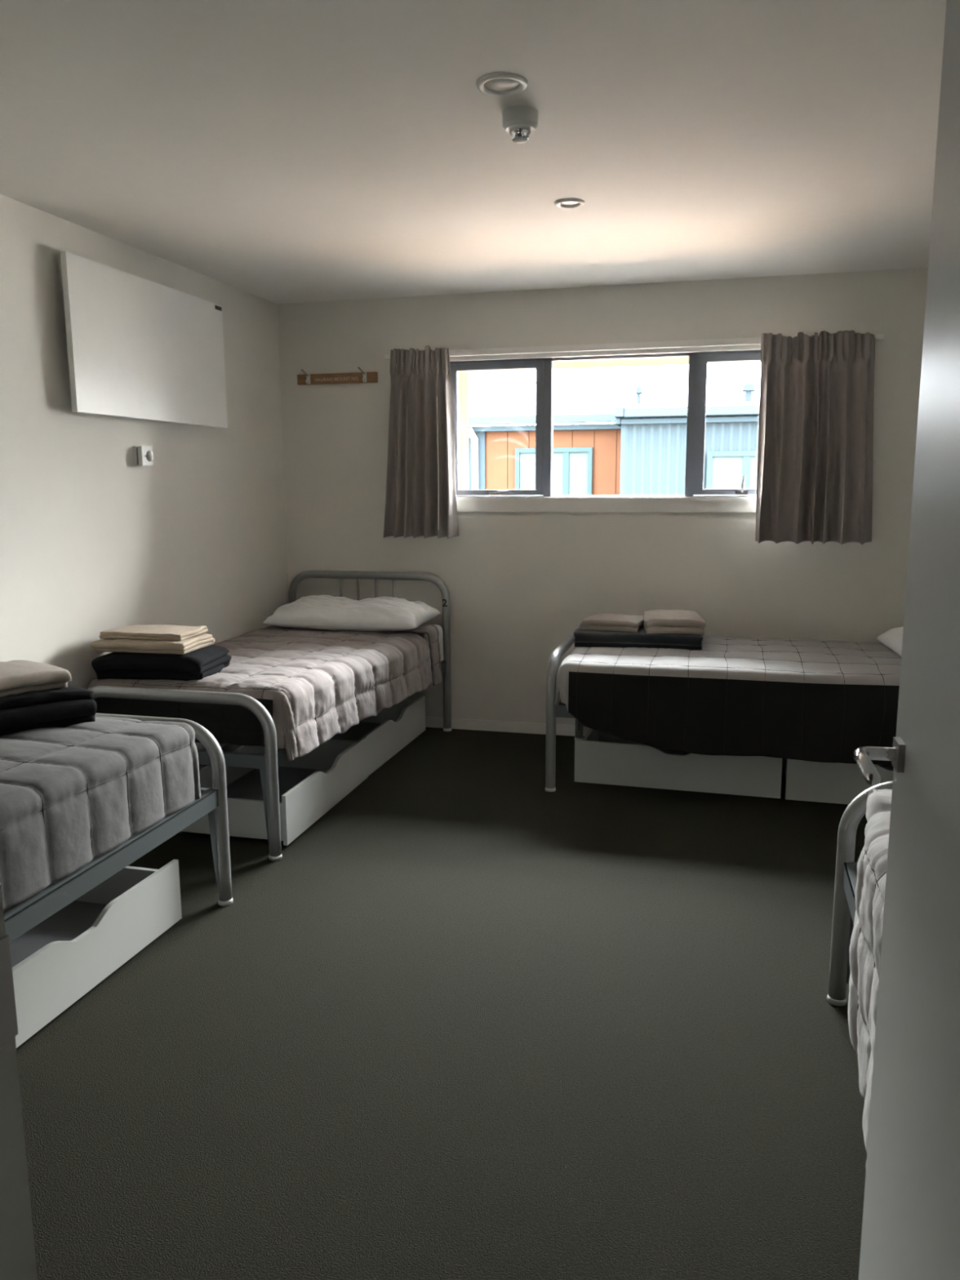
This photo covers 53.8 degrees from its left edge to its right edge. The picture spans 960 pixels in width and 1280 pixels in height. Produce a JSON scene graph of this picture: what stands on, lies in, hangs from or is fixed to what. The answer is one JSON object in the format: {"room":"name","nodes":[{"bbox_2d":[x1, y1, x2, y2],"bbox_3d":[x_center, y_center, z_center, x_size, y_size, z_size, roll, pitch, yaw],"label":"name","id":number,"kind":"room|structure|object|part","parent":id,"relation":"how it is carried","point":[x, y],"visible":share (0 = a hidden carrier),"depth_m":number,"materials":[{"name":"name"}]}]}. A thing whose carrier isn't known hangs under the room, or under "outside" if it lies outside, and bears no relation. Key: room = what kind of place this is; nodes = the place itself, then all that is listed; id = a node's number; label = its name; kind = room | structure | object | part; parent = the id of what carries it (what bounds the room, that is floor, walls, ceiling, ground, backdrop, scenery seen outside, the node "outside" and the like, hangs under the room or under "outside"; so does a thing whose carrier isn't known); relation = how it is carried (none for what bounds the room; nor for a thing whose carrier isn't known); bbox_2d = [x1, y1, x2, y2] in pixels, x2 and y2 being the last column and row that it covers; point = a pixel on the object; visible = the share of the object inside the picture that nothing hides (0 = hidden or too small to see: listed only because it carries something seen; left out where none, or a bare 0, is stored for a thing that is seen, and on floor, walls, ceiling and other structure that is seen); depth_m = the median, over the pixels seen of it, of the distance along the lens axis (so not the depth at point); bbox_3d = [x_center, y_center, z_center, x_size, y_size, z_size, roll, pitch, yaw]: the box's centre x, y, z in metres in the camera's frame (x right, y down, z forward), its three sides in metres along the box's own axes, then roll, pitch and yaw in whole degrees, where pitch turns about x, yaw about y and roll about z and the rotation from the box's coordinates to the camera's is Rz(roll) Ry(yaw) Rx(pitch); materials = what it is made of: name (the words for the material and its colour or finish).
{"room":"dormitory room","nodes":[
{"label":"dormitory room","id":0,"kind":"room"},
{"bbox_2d":[0,194,288,750],"bbox_3d":[-1.728,-0.366,3.481,0.120,2.400,4.695,2,10,14],"label":"wall","id":1,"kind":"structure","parent":0,"point":[93,541],"depth_m":3.97,"materials":[{"name":"paint"}]},
{"bbox_2d":[132,445,154,466],"bbox_3d":[-1.459,-0.800,4.116,0.059,0.082,0.082,2,10,14],"label":"thermostat","id":2,"kind":"object","parent":1,"relation":"attached to","point":[143,455],"visible":1,"depth_m":4.09,"materials":[{"name":"white plastic"}]},
{"bbox_3d":[-1.434,-0.802,4.124,0.015,0.042,0.042,2,10,14],"label":"knob","id":3,"kind":"part","parent":2,"relation":"part of","materials":[{"name":"white plastic"}]},
{"bbox_2d":[60,251,227,427],"bbox_3d":[-1.433,-1.253,4.128,0.072,0.582,1.144,2,10,14],"label":"heater","id":4,"kind":"object","parent":1,"relation":"attached to","point":[139,348],"visible":1,"depth_m":3.99,"materials":[{"name":"white metal"}]},
{"bbox_2d":[199,743,242,769],"bbox_3d":[-1.683,0.807,3.560,0.012,0.060,4.493,2,10,14],"label":"baseboard","id":5,"kind":"structure","parent":1,"relation":"attached to","point":[226,748],"depth_m":4.95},
{"bbox_2d":[16,727,867,1279],"bbox_3d":[-0.101,1.103,2.149,4.030,0.080,6.905,2,10,14],"label":"floor","id":6,"kind":"structure","parent":0,"point":[475,1020],"depth_m":2.36,"materials":[{"name":"carpet"}]},
{"bbox_2d":[3,859,182,1048],"bbox_3d":[-1.359,0.872,2.694,0.566,0.212,0.910,2,10,15],"label":"drawer","id":7,"kind":"object","parent":6,"relation":"on","point":[55,963],"visible":0.55,"depth_m":2.76,"materials":[{"name":"white wood"}]},
{"bbox_3d":[-1.246,0.808,3.109,0.534,0.153,0.016,2,10,15],"label":"panel","id":8,"kind":"part","parent":7,"relation":"part of","materials":[{"name":"white wood"}]},
{"bbox_2d":[3,713,232,942],"bbox_3d":[-1.529,0.589,2.284,0.949,0.906,2.049,2,10,14],"label":"bed","id":9,"kind":"object","parent":6,"relation":"on","point":[33,910],"visible":0.51,"depth_m":2.80,"materials":[{"name":"silver metal"}]},
{"bbox_3d":[-1.113,0.677,2.191,0.055,0.058,1.976,2,10,14],"label":"rail","id":10,"kind":"part","parent":9,"relation":"part of","materials":[{"name":"grey metal"}]},
{"bbox_3d":[-1.281,0.557,3.261,0.905,0.622,0.045,2,10,14],"label":"footboard","id":11,"kind":"part","parent":9,"relation":"part of","materials":[{"name":"silver metal"}]},
{"bbox_3d":[-1.282,0.507,3.247,0.820,0.050,0.020,2,10,14],"label":"cross rail","id":12,"kind":"part","parent":9,"relation":"part of","materials":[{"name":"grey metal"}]},
{"bbox_2d":[87,569,451,861],"bbox_3d":[-0.887,0.211,4.537,0.991,0.906,2.005,2,10,14],"label":"bed","id":13,"kind":"object","parent":6,"relation":"on","point":[268,762],"visible":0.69,"depth_m":3.57,"materials":[{"name":"silver metal"}]},
{"bbox_3d":[-1.181,0.494,3.637,0.880,0.622,0.045,2,10,14],"label":"footboard","id":14,"kind":"part","parent":13,"relation":"part of","materials":[{"name":"silver metal"}]},
{"bbox_3d":[-1.179,0.442,3.634,0.795,0.050,0.020,2,10,14],"label":"cross rail","id":15,"kind":"part","parent":13,"relation":"part of","materials":[{"name":"grey metal"}]},
{"bbox_3d":[-0.494,0.299,4.450,0.035,0.058,1.937,3,10,17],"label":"rail","id":16,"kind":"part","parent":13,"relation":"part of","materials":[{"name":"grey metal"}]},
{"bbox_3d":[-0.643,0.049,5.470,0.982,0.894,0.045,2,10,14],"label":"headboard","id":17,"kind":"part","parent":13,"relation":"part of","materials":[{"name":"silver metal"}]},
{"bbox_2d":[414,633,423,637],"bbox_3d":[-0.933,0.146,4.564,0.805,0.193,1.835,2,10,14],"label":"mattress","id":18,"kind":"object","parent":13,"relation":"on","point":[420,634],"visible":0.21,"depth_m":5.28,"materials":[{"name":"grey fabric"}]},
{"bbox_2d":[86,625,432,760],"bbox_3d":[-0.933,0.195,4.381,1.003,0.316,1.566,2,10,14],"label":"quilt","id":19,"kind":"object","parent":18,"relation":"on","point":[314,686],"visible":0.75,"depth_m":3.92,"materials":[{"name":"grey fabric"}]},
{"bbox_2d":[91,644,231,680],"bbox_3d":[-1.288,0.081,3.852,0.464,0.121,0.338,1,10,7],"label":"blanket","id":20,"kind":"object","parent":19,"relation":"on","point":[199,664],"visible":0.86,"depth_m":3.72,"materials":[{"name":"black fabric"}]},
{"bbox_2d":[89,633,214,654],"bbox_3d":[-1.317,0.008,3.832,0.404,0.051,0.278,2,10,11],"label":"towel","id":21,"kind":"object","parent":20,"relation":"on","point":[191,644],"visible":0.8,"depth_m":3.72,"materials":[{"name":"beige fabric"}]},
{"bbox_2d":[99,624,208,640],"bbox_3d":[-1.321,-0.034,3.854,0.361,0.030,0.245,2,10,12],"label":"towel","id":22,"kind":"object","parent":21,"relation":"on","point":[136,632],"visible":1,"depth_m":3.77,"materials":[{"name":"beige fabric"}]},
{"bbox_2d":[262,595,440,631],"bbox_3d":[-0.689,-0.154,5.150,0.860,0.174,0.460,2,10,13],"label":"pillow","id":23,"kind":"object","parent":19,"relation":"on","point":[321,612],"visible":1,"depth_m":4.98,"materials":[{"name":"white fabric"}]},
{"bbox_2d":[269,624,443,667],"bbox_3d":[-0.693,0.017,5.307,0.941,0.205,0.266,2,10,14],"label":"sheet","id":24,"kind":"object","parent":18,"relation":"on","point":[441,633],"visible":0.11,"depth_m":5.28,"materials":[{"name":"white fabric"}]},
{"bbox_2d":[392,623,441,685],"bbox_3d":[-0.637,0.066,5.225,0.848,0.326,0.167,2,10,14],"label":"quilt","id":25,"kind":"object","parent":24,"relation":"on","point":[432,631],"visible":0.41,"depth_m":5.10,"materials":[{"name":"grey fabric"}]},
{"bbox_2d":[177,736,368,845],"bbox_3d":[-0.918,0.626,4.161,0.566,0.212,0.890,2,10,14],"label":"drawer","id":26,"kind":"object","parent":6,"relation":"on","point":[310,784],"visible":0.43,"depth_m":4.14,"materials":[{"name":"white wood"}]},
{"bbox_3d":[-1.185,0.622,4.227,0.016,0.153,0.866,2,10,14],"label":"panel","id":27,"kind":"part","parent":26,"relation":"part of","materials":[{"name":"white wood"}]},
{"bbox_3d":[-1.020,0.699,3.755,0.534,0.153,0.016,2,10,14],"label":"panel","id":28,"kind":"part","parent":26,"relation":"part of","materials":[{"name":"white wood"}]},
{"bbox_3d":[-0.816,0.563,4.569,0.534,0.153,0.016,2,10,14],"label":"panel","id":29,"kind":"part","parent":26,"relation":"part of","materials":[{"name":"white wood"}]},
{"bbox_3d":[-0.651,0.629,4.095,0.016,0.200,0.890,2,10,14],"label":"drawer","id":30,"kind":"part","parent":26,"relation":"part of","materials":[{"name":"white wood"}]},
{"bbox_2d":[325,695,425,776],"bbox_3d":[-0.699,0.481,5.027,0.566,0.212,0.895,2,10,15],"label":"drawer","id":31,"kind":"object","parent":6,"relation":"on","point":[388,732],"visible":0.34,"depth_m":5.07,"materials":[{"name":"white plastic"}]},
{"bbox_3d":[-0.808,0.555,4.620,0.534,0.153,0.016,2,10,15],"label":"panel","id":32,"kind":"part","parent":31,"relation":"part of","materials":[{"name":"white wood"}]},
{"bbox_3d":[-0.590,0.418,5.436,0.534,0.153,0.016,2,10,15],"label":"panel","id":33,"kind":"part","parent":31,"relation":"part of","materials":[{"name":"white wood"}]},
{"bbox_3d":[-0.433,0.485,4.956,0.016,0.200,0.895,2,10,15],"label":"drawer","id":34,"kind":"part","parent":31,"relation":"part of","materials":[{"name":"white wood"}]},
{"bbox_2d":[545,630,583,791],"bbox_3d":[1.387,0.210,4.474,2.019,0.906,0.979,2,10,14],"label":"bed","id":35,"kind":"object","parent":6,"relation":"on","point":[553,711],"visible":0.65,"depth_m":4.31,"materials":[{"name":"silver metal"}]},
{"bbox_3d":[1.278,0.354,4.062,1.946,0.058,0.035,2,10,15],"label":"rail","id":36,"kind":"part","parent":35,"relation":"part of","materials":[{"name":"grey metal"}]},
{"bbox_2d":[574,728,782,798],"bbox_3d":[0.965,0.547,4.577,0.925,0.212,0.566,2,10,16],"label":"drawer","id":37,"kind":"object","parent":6,"relation":"on","point":[600,757],"visible":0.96,"depth_m":4.32,"materials":[{"name":"white plastic"}]},
{"bbox_3d":[0.540,0.535,4.698,0.016,0.153,0.534,2,10,16],"label":"panel","id":38,"kind":"part","parent":37,"relation":"part of","materials":[{"name":"white wood"}]},
{"bbox_3d":[1.041,0.509,4.838,0.901,0.153,0.016,2,10,16],"label":"panel","id":39,"kind":"part","parent":37,"relation":"part of","materials":[{"name":"white wood"}]},
{"bbox_2d":[783,758,893,804],"bbox_3d":[1.859,0.585,4.321,0.900,0.212,0.566,2,10,15],"label":"drawer","id":40,"kind":"object","parent":6,"relation":"on","point":[806,780],"visible":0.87,"depth_m":4.13,"materials":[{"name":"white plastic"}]},
{"bbox_3d":[1.445,0.574,4.436,0.016,0.153,0.534,2,10,15],"label":"panel","id":41,"kind":"part","parent":40,"relation":"part of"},
{"bbox_2d":[826,781,893,1006],"bbox_3d":[1.163,0.709,1.476,0.979,0.906,1.979,2,10,14],"label":"bed","id":42,"kind":"object","parent":6,"relation":"on","point":[846,873],"visible":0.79,"depth_m":2.51,"materials":[{"name":"silver metal"}]},
{"bbox_3d":[0.733,0.766,1.597,0.035,0.058,1.907,2,10,15],"label":"rail","id":43,"kind":"part","parent":42,"relation":"part of","materials":[{"name":"grey metal"}]},
{"bbox_3d":[1.167,0.659,1.425,0.810,0.188,1.750,2,10,14],"label":"mattress","id":44,"kind":"object","parent":42,"relation":"on","visible":0},
{"bbox_2d":[848,788,892,1168],"bbox_3d":[1.135,0.778,1.467,0.929,0.586,1.824,2,10,14],"label":"quilt","id":45,"kind":"object","parent":44,"relation":"on","point":[865,945],"visible":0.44,"depth_m":2.02,"materials":[{"name":"white fabric"}]},
{"bbox_2d":[0,0,946,303],"bbox_3d":[0.140,-1.517,2.721,4.030,0.100,4.855,2,10,14],"label":"ceiling","id":46,"kind":"structure","parent":0,"point":[275,151],"depth_m":2.77,"materials":[{"name":"paint"}]},
{"bbox_2d":[475,72,527,96],"bbox_3d":[0.056,-1.408,2.403,0.131,0.009,0.131,2,10,14],"label":"recessed light","id":47,"kind":"object","parent":46,"relation":"in","point":[498,84],"visible":1,"depth_m":2.40,"materials":[{"name":"white plastic"}]},
{"bbox_2d":[484,78,519,92],"bbox_3d":[0.056,-1.411,2.402,0.092,0.002,0.092,2,10,14],"label":"diffuser","id":48,"kind":"object","parent":47,"relation":"attached to","point":[491,85],"depth_m":2.41,"materials":[{"name":"white plastic"}]},
{"bbox_2d":[502,105,537,143],"bbox_3d":[0.110,-1.407,2.598,0.098,0.075,0.098,2,10,14],"label":"smoke detector","id":49,"kind":"object","parent":46,"relation":"attached to","point":[519,121],"visible":1,"depth_m":2.57,"materials":[{"name":"white plastic"}]},
{"bbox_2d":[554,198,584,208],"bbox_3d":[0.324,-1.579,3.426,0.109,0.010,0.109,2,10,14],"label":"recessed light","id":50,"kind":"object","parent":46,"relation":"in","point":[564,203],"visible":1,"depth_m":3.43,"materials":[{"name":"metal"}]},
{"bbox_2d":[277,267,928,725],"bbox_3d":[0.724,-0.656,5.155,3.790,2.400,0.190,2,10,14],"label":"wall","id":51,"kind":"structure","parent":0,"point":[518,584],"depth_m":5.09,"materials":[{"name":"paint"}]},
{"bbox_2d":[297,366,377,385],"bbox_3d":[-0.808,-1.472,5.275,0.476,0.080,0.078,2,10,14],"label":"coat rack","id":52,"kind":"object","parent":51,"relation":"attached to","point":[354,377],"visible":1,"depth_m":5.29,"materials":[{"name":"brown wood"}]},
{"bbox_2d":[425,716,590,737],"bbox_3d":[0.705,0.514,5.250,3.790,0.060,0.012,2,10,14],"label":"baseboard","id":53,"kind":"structure","parent":51,"relation":"attached to","point":[430,722],"depth_m":5.39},
{"bbox_2d":[449,350,760,497],"bbox_3d":[0.751,-1.141,5.090,1.870,0.748,0.196,2,10,14],"label":"window","id":54,"kind":"structure","parent":51,"relation":"in","point":[697,371],"depth_m":5.07,"materials":[{"name":"metal"}]},
{"bbox_3d":[0.098,-1.154,5.201,0.512,0.708,0.042,2,10,14],"label":"sash","id":55,"kind":"part","parent":54,"relation":"part of","materials":[{"name":"metal"}]},
{"bbox_3d":[1.376,-1.107,4.878,0.518,0.708,0.042,2,10,14],"label":"sash","id":56,"kind":"part","parent":54,"relation":"part of","materials":[{"name":"metal"}]},
{"bbox_2d":[456,496,756,512],"bbox_3d":[0.729,-0.725,5.060,1.870,0.078,0.077,2,10,14],"label":"window sill","id":57,"kind":"structure","parent":51,"relation":"attached to","point":[740,504],"depth_m":5.04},
{"bbox_2d":[448,335,796,361],"bbox_3d":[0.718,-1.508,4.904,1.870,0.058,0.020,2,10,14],"label":"trim","id":58,"kind":"structure","parent":51,"relation":"attached to","point":[750,347],"depth_m":4.91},
{"bbox_2d":[384,333,884,359],"bbox_3d":[0.718,-1.506,4.882,2.540,0.022,0.062,2,10,14],"label":"track","id":59,"kind":"object","parent":51,"relation":"attached to","point":[743,342],"visible":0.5,"depth_m":4.87,"materials":[{"name":"white metal"}]},
{"bbox_2d":[382,345,458,538],"bbox_3d":[-0.336,-1.067,5.145,0.427,1.019,0.120,2,10,14],"label":"curtain","id":60,"kind":"object","parent":59,"relation":"hanging from","point":[420,497],"visible":1,"depth_m":5.14,"materials":[{"name":"grey fabric"}]},
{"bbox_2d":[755,329,875,544],"bbox_3d":[1.657,-0.987,4.646,0.566,1.022,0.132,2,10,14],"label":"curtain","id":61,"kind":"object","parent":59,"relation":"hanging from","point":[815,446],"visible":1,"depth_m":4.64,"materials":[{"name":"fabric"}]},
{"bbox_2d":[458,356,760,489],"bbox_3d":[1.056,-1.091,5.282,2.570,1.212,0.354,2,10,14],"label":"sky","id":62,"kind":"structure","parent":0,"point":[463,375],"depth_m":5.49,"materials":[{"name":"white"}]},
{"bbox_3d":[-0.432,0.090,0.692,3.790,2.400,0.140,2,10,14],"label":"wall","id":63,"kind":"structure","parent":0,"visible":0},
{"bbox_2d":[0,934,17,1048],"bbox_3d":[-0.399,0.294,0.777,0.002,0.090,0.042,2,10,14],"label":"strike plate","id":64,"kind":"object","parent":63,"relation":"attached to","point":[8,1020],"visible":1,"depth_m":0.79,"materials":[{"name":"metal"}]},
{"bbox_2d":[0,878,37,1279],"bbox_3d":[-0.422,0.258,0.718,0.043,2.060,0.151,2,10,14],"label":"trim","id":65,"kind":"structure","parent":63,"relation":"attached to","point":[17,1248],"depth_m":0.81,"materials":[{"name":"paint"}]},
{"bbox_2d":[853,0,959,1279],"bbox_3d":[0.502,0.208,0.981,0.117,2.047,0.846,2,10,13],"label":"door","id":66,"kind":"structure","parent":63,"relation":"in","point":[911,1221],"depth_m":1.20,"materials":[{"name":"paint"}]},
{"bbox_3d":[0.550,0.170,1.290,0.068,0.019,0.134,2,10,13],"label":"handle","id":67,"kind":"part","parent":66,"relation":"part of","materials":[{"name":"silver metal"}]},
{"label":"outside","id":68,"kind":"structure","parent":0,"visible":0},
{"bbox_3d":[8.094,-3.321,31.517,60.000,0.150,54.695,2,10,14],"label":"ground","id":69,"kind":"structure","parent":68,"visible":0},
{"bbox_2d":[467,361,760,495],"bbox_3d":[7.327,-3.710,14.149,25.000,6.312,8.145,2,10,14],"label":"window glass","id":70,"kind":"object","parent":69,"relation":"on","point":[643,452],"visible":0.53,"depth_m":12.88,"materials":[{"name":"clear glass"}]},
{"bbox_3d":[-2.694,-1.773,14.126,5.730,2.600,0.070,2,10,14],"label":"panel","id":71,"kind":"part","parent":70,"relation":"part of","materials":[{"name":"blue metal"}]},
{"bbox_3d":[1.017,-1.541,13.162,1.050,2.200,0.010,2,10,14],"label":"pane","id":72,"kind":"part","parent":70,"relation":"part of","materials":[{"name":"clear glass"}]},
{"bbox_2d":[635,386,642,404],"bbox_3d":[1.988,-3.064,11.844,0.070,0.200,0.160,2,10,14],"label":"roof vent","id":73,"kind":"object","parent":70,"relation":"attached to","point":[638,389],"depth_m":11.80,"materials":[{"name":"metal"}]},
{"bbox_3d":[3.877,-1.565,11.265,2.300,1.340,0.010,2,10,14],"label":"pane","id":74,"kind":"part","parent":70,"relation":"part of","materials":[{"name":"clear glass"}]},
{"bbox_2d":[742,383,755,401],"bbox_3d":[3.262,-3.005,11.503,0.150,0.200,0.160,2,10,14],"label":"roof vent","id":75,"kind":"object","parent":70,"relation":"attached to","point":[748,388],"depth_m":11.45,"materials":[{"name":"metal"}]},
{"bbox_3d":[-1.535,0.526,2.249,0.800,0.208,1.850,2,10,14],"label":"mattress","id":76,"kind":"object","parent":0,"visible":0},
{"bbox_2d":[0,715,201,910],"bbox_3d":[-1.538,0.496,2.253,0.874,0.292,1.887,2,10,14],"label":"quilt","id":77,"kind":"object","parent":76,"relation":"on","point":[71,795],"visible":0.84,"depth_m":2.56,"materials":[{"name":"grey fabric"}]},
{"bbox_2d":[0,682,97,736],"bbox_3d":[-1.500,0.209,2.893,0.514,0.122,0.398,-9,13,-43],"label":"blanket","id":78,"kind":"object","parent":77,"relation":"on","point":[64,707],"visible":0.79,"depth_m":2.84,"materials":[{"name":"black fabric"}]},
{"bbox_2d":[0,659,71,697],"bbox_3d":[-1.514,0.123,2.873,0.316,0.070,0.418,8,12,40],"label":"towel","id":79,"kind":"object","parent":78,"relation":"on","point":[16,677],"visible":1,"depth_m":2.87,"materials":[{"name":"beige fabric"}]},
{"bbox_3d":[1.387,0.170,4.457,1.885,0.158,0.820,2,10,14],"label":"mattress","id":80,"kind":"object","parent":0,"visible":0},
{"bbox_2d":[554,635,901,764],"bbox_3d":[1.217,0.232,4.477,1.606,0.396,0.972,2,10,14],"label":"quilt","id":81,"kind":"object","parent":80,"relation":"on","point":[809,700],"visible":0.78,"depth_m":4.08,"materials":[{"name":"black fabric"}]},
{"bbox_2d":[573,622,703,650],"bbox_3d":[0.792,-0.024,4.697,0.617,0.079,0.426,2,10,12],"label":"blanket","id":82,"kind":"object","parent":81,"relation":"on","point":[583,638],"visible":0.68,"depth_m":4.51,"materials":[{"name":"black fabric"}]},
{"bbox_2d":[581,613,644,632],"bbox_3d":[0.672,-0.091,4.700,0.285,0.056,0.291,3,10,20],"label":"towel","id":83,"kind":"object","parent":82,"relation":"on","point":[604,622],"visible":0.98,"depth_m":4.59,"materials":[{"name":"beige fabric"}]},
{"bbox_2d":[642,608,706,635],"bbox_3d":[0.950,-0.097,4.666,0.294,0.079,0.406,1,10,7],"label":"towel","id":84,"kind":"object","parent":82,"relation":"on","point":[660,620],"visible":1,"depth_m":4.48,"materials":[{"name":"beige fabric"}]},
{"bbox_3d":[2.142,0.186,4.273,0.331,0.165,0.887,2,10,14],"label":"sheet","id":85,"kind":"object","parent":80,"relation":"on","visible":0},
{"bbox_2d":[876,626,903,656],"bbox_3d":[2.121,0.026,4.269,0.460,0.158,0.760,1,10,10],"label":"pillow","id":86,"kind":"object","parent":85,"relation":"on","point":[892,638],"visible":0.08,"depth_m":4.45,"materials":[{"name":"white fabric"}]}
]}

